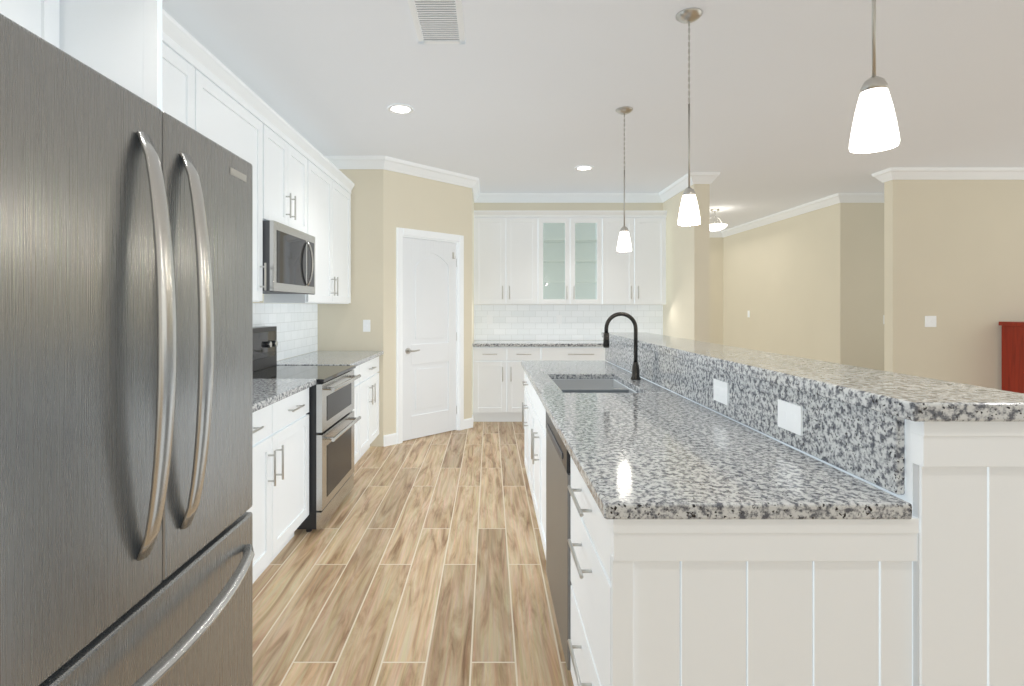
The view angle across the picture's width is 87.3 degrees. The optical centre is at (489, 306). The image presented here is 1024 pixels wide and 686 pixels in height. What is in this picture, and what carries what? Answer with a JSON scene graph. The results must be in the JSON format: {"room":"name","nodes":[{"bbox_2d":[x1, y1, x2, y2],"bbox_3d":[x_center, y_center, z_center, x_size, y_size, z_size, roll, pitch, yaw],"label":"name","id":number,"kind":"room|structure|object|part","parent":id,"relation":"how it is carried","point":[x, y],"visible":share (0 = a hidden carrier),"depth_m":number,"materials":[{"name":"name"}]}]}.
{"room":"kitchen","nodes":[
{"label":"kitchen","id":0,"kind":"room"},
{"bbox_2d":[253,294,314,360],"bbox_3d":[-1.720,-0.045,1.575,0.120,2.770,7.390,0,0,0],"label":"wall","id":1,"kind":"structure","parent":0,"point":[283,303],"depth_m":4.26,"materials":[{"name":"beige paint"}]},
{"bbox_2d":[0,0,58,47],"bbox_3d":[-1.490,-0.830,1.193,0.327,0.660,0.935,0,0,0],"label":"upper cabinet","id":2,"kind":"object","parent":1,"relation":"attached to","point":[40,17],"depth_m":1.58,"materials":[{"name":"white paint"}]},
{"bbox_2d":[162,12,207,137],"bbox_3d":[-1.490,-0.595,2.087,0.327,1.130,0.793,0,0,0],"label":"upper cabinet","id":3,"kind":"object","parent":1,"relation":"attached to","point":[184,64],"depth_m":2.33,"materials":[{"name":"white paint"}]},
{"bbox_2d":[208,56,271,302],"bbox_3d":[-1.490,-0.595,2.786,0.327,1.130,0.856,0,0,0],"label":"upper cabinet","id":4,"kind":"object","parent":1,"relation":"attached to","point":[238,122],"depth_m":2.98,"materials":[{"name":"white paint"}]},
{"bbox_2d":[253,303,317,360],"bbox_3d":[-1.655,0.195,3.417,0.008,0.446,3.455,0,0,0],"label":"backsplash","id":5,"kind":"structure","parent":1,"relation":"attached to","point":[297,328],"depth_m":4.47,"materials":[{"name":"white tile"}]},
{"bbox_2d":[272,112,311,235],"bbox_3d":[-1.490,-0.838,3.530,0.327,0.644,0.760,0,0,0],"label":"upper cabinet","id":6,"kind":"object","parent":1,"relation":"attached to","point":[301,183],"depth_m":3.57,"materials":[{"name":"white paint"}]},
{"bbox_2d":[263,220,314,294],"bbox_3d":[-1.431,-0.300,3.530,0.419,0.420,0.750,0,0,0],"label":"microwave","id":7,"kind":"object","parent":6,"relation":"attached to","point":[288,256],"visible":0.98,"depth_m":3.38,"materials":[{"name":"grey metal"}]},
{"bbox_2d":[272,148,351,303],"bbox_3d":[-1.490,-0.595,4.489,0.327,1.130,1.283,0,0,0],"label":"upper cabinet","id":8,"kind":"object","parent":1,"relation":"attached to","point":[331,194],"depth_m":4.46,"materials":[{"name":"white paint"}]},
{"bbox_2d":[318,169,382,445],"bbox_3d":[-1.400,-0.045,5.210,0.760,2.770,0.120,0,0,0],"label":"wall","id":9,"kind":"structure","parent":0,"point":[340,327],"depth_m":5.15,"materials":[{"name":"beige paint"}]},
{"bbox_2d":[363,320,369,331],"bbox_3d":[-1.180,0.180,5.144,0.070,0.115,0.010,0,0,0],"label":"switch plate","id":10,"kind":"object","parent":9,"relation":"attached to","point":[366,325],"visible":1,"depth_m":5.14,"materials":[{"name":"white plastic"}]},
{"bbox_2d":[253,422,573,685],"bbox_3d":[2.750,1.365,4.250,11.500,0.050,14.500,0,0,0],"label":"floor","id":11,"kind":"structure","parent":0,"point":[420,561],"depth_m":2.61,"materials":[{"name":"brown wood"}]},
{"bbox_2d":[0,13,254,685],"bbox_3d":[-1.132,0.450,1.198,0.977,1.780,0.905,0,0,0],"label":"fridge","id":12,"kind":"object","parent":11,"relation":"on","point":[127,554],"visible":1,"depth_m":1.05,"materials":[{"name":"grey metal"}]},
{"bbox_2d":[246,388,308,582],"bbox_3d":[-1.354,0.897,2.572,0.598,0.886,1.136,0,0,0],"label":"base cabinet","id":13,"kind":"object","parent":11,"relation":"on","point":[280,505],"depth_m":2.70,"materials":[{"name":"white paint"}]},
{"bbox_2d":[253,380,315,411],"bbox_3d":[-1.335,0.438,2.418,0.640,0.034,1.456,0,0,0],"label":"countertop","id":14,"kind":"structure","parent":13,"relation":"on","point":[266,393],"depth_m":2.76,"materials":[{"name":"grey stone"}]},
{"bbox_2d":[253,326,360,531],"bbox_3d":[-1.282,0.740,3.530,0.717,1.200,0.754,0,0,0],"label":"range","id":15,"kind":"object","parent":11,"relation":"on","point":[333,420],"visible":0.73,"depth_m":3.40,"materials":[{"name":"silver metal"}]},
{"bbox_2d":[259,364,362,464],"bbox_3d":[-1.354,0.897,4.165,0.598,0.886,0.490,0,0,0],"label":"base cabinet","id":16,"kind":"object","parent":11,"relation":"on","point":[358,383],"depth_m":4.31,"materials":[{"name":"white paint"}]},
{"bbox_2d":[363,356,378,453],"bbox_3d":[-1.354,0.897,4.705,0.598,0.886,0.850,0,0,0],"label":"base cabinet","id":17,"kind":"object","parent":11,"relation":"on","point":[370,375],"depth_m":4.75,"materials":[{"name":"white paint"}]},
{"bbox_2d":[277,352,382,367],"bbox_3d":[-1.335,0.438,4.528,0.640,0.034,1.228,0,0,0],"label":"countertop","id":18,"kind":"structure","parent":17,"relation":"on","point":[313,358],"depth_m":4.37,"materials":[{"name":"grey stone"}]},
{"bbox_2d":[473,348,548,421],"bbox_3d":[0.230,0.897,6.482,0.848,0.885,0.625,0,0,0],"label":"base cabinet","id":19,"kind":"object","parent":11,"relation":"on","point":[498,386],"depth_m":6.17,"materials":[{"name":"white paint"}]},
{"bbox_2d":[473,340,603,347],"bbox_3d":[1.000,0.438,6.473,2.392,0.035,0.647,0,0,0],"label":"countertop","id":20,"kind":"structure","parent":19,"relation":"on","point":[477,343],"depth_m":6.17,"materials":[{"name":"grey stone"}]},
{"bbox_2d":[549,348,607,361],"bbox_3d":[1.048,0.897,6.482,1.041,0.885,0.625,0,0,0],"label":"base cabinet","id":21,"kind":"object","parent":11,"relation":"on","point":[555,354],"depth_m":6.17,"materials":[{"name":"white paint"}]},
{"bbox_2d":[521,336,1023,685],"bbox_3d":[0.714,0.790,2.667,0.964,1.100,3.067,0,0,0],"label":"kitchen island","id":22,"kind":"object","parent":11,"relation":"on","point":[710,514],"depth_m":1.17,"materials":[{"name":"white paint"}]},
{"bbox_2d":[545,408,590,685],"bbox_3d":[0.298,0.904,2.145,0.084,0.872,0.680,0,0,0],"label":"dishwasher","id":23,"kind":"object","parent":22,"relation":"in","point":[558,459],"depth_m":2.01,"materials":[{"name":"silver metal"}]},
{"bbox_2d":[603,312,640,379],"bbox_3d":[0.765,0.224,3.118,0.216,0.390,0.093,0,0,0],"label":"faucet","id":24,"kind":"object","parent":22,"relation":"on","point":[635,370],"visible":1,"depth_m":3.09,"materials":[{"name":"black metal"}]},
{"bbox_2d":[602,332,1023,423],"bbox_3d":[1.063,0.220,2.679,0.355,0.040,3.124,0,0,0],"label":"island countertop","id":25,"kind":"structure","parent":22,"relation":"on","point":[929,401],"depth_m":1.40,"materials":[{"name":"grey stone"}]},
{"bbox_2d":[999,322,1023,393],"bbox_3d":[5.790,0.745,5.312,1.070,1.190,0.445,0,0,0],"label":"sideboard","id":26,"kind":"object","parent":11,"relation":"on","point":[1012,356],"visible":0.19,"depth_m":5.40,"materials":[{"name":"red wood"}]},
{"bbox_2d":[383,169,471,434],"bbox_3d":[-0.652,-0.045,5.602,0.120,2.770,1.160,0,0,45],"label":"wall","id":27,"kind":"structure","parent":0,"point":[415,202],"depth_m":5.41,"materials":[{"name":"beige paint"}]},
{"bbox_2d":[396,227,463,443],"bbox_3d":[-0.630,0.280,5.589,0.170,2.120,0.880,0,0,45],"label":"door","id":28,"kind":"structure","parent":27,"relation":"attached to","point":[429,338],"depth_m":5.56,"materials":[{"name":"white paint"}]},
{"bbox_3d":[-0.640,0.280,5.598,0.144,2.120,0.880,0,0,45],"label":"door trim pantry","id":29,"kind":"part","parent":28,"relation":"part of","materials":[{"name":"white wood"}]},
{"bbox_2d":[469,414,472,427],"bbox_3d":[-0.203,1.287,6.013,0.034,0.106,0.294,0,0,0],"label":"baseboard","id":30,"kind":"structure","parent":27,"relation":"attached to","point":[470,419],"depth_m":5.95,"materials":[{"name":"white wood"}]},
{"bbox_2d":[472,194,473,413],"bbox_3d":[-0.260,-0.045,6.445,0.120,2.770,0.950,0,0,0],"label":"wall","id":31,"kind":"structure","parent":0,"point":[472,291],"depth_m":6.27,"materials":[{"name":"beige paint"}]},
{"bbox_2d":[474,203,662,209],"bbox_3d":[1.000,-0.045,6.860,2.640,2.770,0.120,0,0,0],"label":"wall","id":32,"kind":"structure","parent":0,"point":[566,206],"depth_m":6.80,"materials":[{"name":"beige paint"}]},
{"bbox_2d":[474,210,545,304],"bbox_3d":[0.229,-0.583,6.632,0.837,1.105,0.325,0,0,0],"label":"upper cabinet","id":33,"kind":"object","parent":32,"relation":"attached to","point":[510,245],"depth_m":6.48,"materials":[{"name":"white paint"}]},
{"bbox_2d":[474,305,662,339],"bbox_3d":[1.000,0.195,6.795,2.395,0.446,0.008,0,0,0],"label":"backsplash","id":34,"kind":"structure","parent":32,"relation":"attached to","point":[538,322],"depth_m":6.79,"materials":[{"name":"white tile"}]},
{"bbox_2d":[590,210,666,304],"bbox_3d":[1.716,-0.583,6.632,0.836,1.105,0.325,0,0,0],"label":"upper cabinet","id":35,"kind":"object","parent":32,"relation":"attached to","point":[637,276],"depth_m":6.48,"materials":[{"name":"white paint"}]},
{"bbox_2d":[162,0,1023,230],"bbox_3d":[2.650,-1.455,4.100,9.100,0.050,12.600,0,0,0],"label":"ceiling","id":36,"kind":"structure","parent":0,"point":[520,96],"depth_m":3.46,"materials":[{"name":"white paint"}]},
{"bbox_2d":[387,104,413,114],"bbox_3d":[-0.640,-1.423,3.860,0.196,0.010,0.196,0,0,0],"label":"recessed light","id":37,"kind":"object","parent":36,"relation":"in","point":[402,109],"visible":1,"depth_m":3.85,"materials":[{"name":"white"}]},
{"bbox_2d":[407,0,464,43],"bbox_3d":[-0.255,-1.424,2.630,0.250,0.012,0.520,0,0,0],"label":"ceiling vent","id":38,"kind":"object","parent":36,"relation":"in","point":[438,21],"visible":1,"depth_m":2.67,"materials":[{"name":"white metal"}]},
{"bbox_2d":[575,165,593,170],"bbox_3d":[0.970,-1.423,5.500,0.196,0.010,0.196,0,0,0],"label":"recessed light","id":39,"kind":"object","parent":36,"relation":"in","point":[583,168],"visible":0.98,"depth_m":5.49,"materials":[{"name":"white"}]},
{"bbox_2d":[325,156,883,237],"bbox_3d":[2.670,-1.376,4.100,8.660,0.108,12.200,0,0,0],"label":"crown molding","id":40,"kind":"structure","parent":36,"relation":"attached to","point":[446,176],"depth_m":6.72,"materials":[{"name":"white wood"}]},
{"bbox_2d":[615,106,632,251],"bbox_3d":[0.975,-0.916,3.880,0.124,1.025,0.124,0,0,0],"label":"pendant light","id":41,"kind":"object","parent":36,"relation":"hanging from","point":[624,243],"visible":1,"depth_m":3.85,"materials":[{"name":"white glass"}]},
{"bbox_3d":[0.975,-0.478,3.880,0.106,0.149,0.106,0,0,0],"label":"pendant shade","id":42,"kind":"part","parent":41,"relation":"part of","materials":[{"name":"white glass"}]},
{"bbox_2d":[676,8,702,225],"bbox_3d":[0.975,-0.916,2.620,0.124,1.025,0.124,0,0,0],"label":"pendant light","id":43,"kind":"object","parent":36,"relation":"hanging from","point":[689,214],"visible":1,"depth_m":2.60,"materials":[{"name":"white glass"}]},
{"bbox_3d":[0.975,-0.478,2.620,0.106,0.149,0.106,0,0,0],"label":"pendant shade","id":44,"kind":"part","parent":43,"relation":"part of","materials":[{"name":"white glass"}]},
{"bbox_2d":[710,209,727,230],"bbox_3d":[3.300,-1.270,7.850,0.340,0.317,0.340,0,0,0],"label":"light","id":45,"kind":"object","parent":36,"relation":"attached to","point":[716,227],"visible":0.9,"depth_m":7.76,"materials":[{"name":"silver metal"}]},
{"bbox_3d":[3.300,-1.153,7.850,0.340,0.083,0.340,0,0,0],"label":"hall light glass","id":46,"kind":"part","parent":45,"relation":"part of","materials":[{"name":"white glass"}]},
{"bbox_2d":[849,0,899,153],"bbox_3d":[0.975,-0.916,1.360,0.124,1.025,0.124,0,0,0],"label":"pendant light","id":47,"kind":"object","parent":36,"relation":"hanging from","point":[875,127],"visible":1,"depth_m":1.33,"materials":[{"name":"white glass"}]},
{"bbox_3d":[0.975,-0.478,1.360,0.106,0.149,0.106,0,0,0],"label":"pendant shade","id":48,"kind":"part","parent":47,"relation":"part of","materials":[{"name":"white glass"}]},
{"bbox_2d":[663,184,693,339],"bbox_3d":[2.260,-0.045,6.340,0.120,2.770,1.160,0,0,0],"label":"wall","id":49,"kind":"structure","parent":0,"point":[678,314],"depth_m":6.24,"materials":[{"name":"beige paint"}]},
{"bbox_2d":[694,184,709,342],"bbox_3d":[2.282,-0.045,5.820,0.164,2.770,0.120,0,0,0],"label":"wall","id":50,"kind":"structure","parent":0,"point":[702,280],"depth_m":5.76,"materials":[{"name":"beige paint"}]},
{"bbox_2d":[710,238,722,344],"bbox_3d":[3.407,-0.045,10.260,2.326,2.770,0.120,0,0,0],"label":"wall","id":51,"kind":"structure","parent":0,"point":[716,290],"depth_m":10.20,"materials":[{"name":"beige paint"}]},
{"bbox_2d":[723,203,839,363],"bbox_3d":[4.510,-0.045,8.560,0.120,2.770,3.520,0,0,0],"label":"wall","id":52,"kind":"structure","parent":0,"point":[781,281],"depth_m":8.01,"materials":[{"name":"beige paint"}]},
{"bbox_2d":[840,203,883,370],"bbox_3d":[5.785,-0.045,6.860,2.670,2.770,0.120,0,0,0],"label":"wall","id":53,"kind":"structure","parent":0,"point":[861,283],"depth_m":6.80,"materials":[{"name":"beige paint"}]},
{"bbox_2d":[884,180,1023,389],"bbox_3d":[5.595,-0.045,5.630,2.810,2.770,0.120,0,0,0],"label":"wall","id":54,"kind":"structure","parent":0,"point":[954,257],"depth_m":5.57,"materials":[{"name":"beige paint"}]},
{"bbox_2d":[925,316,935,326],"bbox_3d":[4.580,0.150,5.564,0.116,0.115,0.010,0,0,0],"label":"light switch","id":55,"kind":"object","parent":54,"relation":"attached to","point":[930,321],"visible":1,"depth_m":5.56,"materials":[{"name":"white plastic"}]},
{"bbox_2d":[871,167,1023,182],"bbox_3d":[5.554,-1.376,5.630,2.892,0.108,0.284,0,0,0],"label":"crown molding","id":56,"kind":"structure","parent":54,"relation":"attached to","point":[950,173],"depth_m":5.53,"materials":[{"name":"white wood"}]}
]}

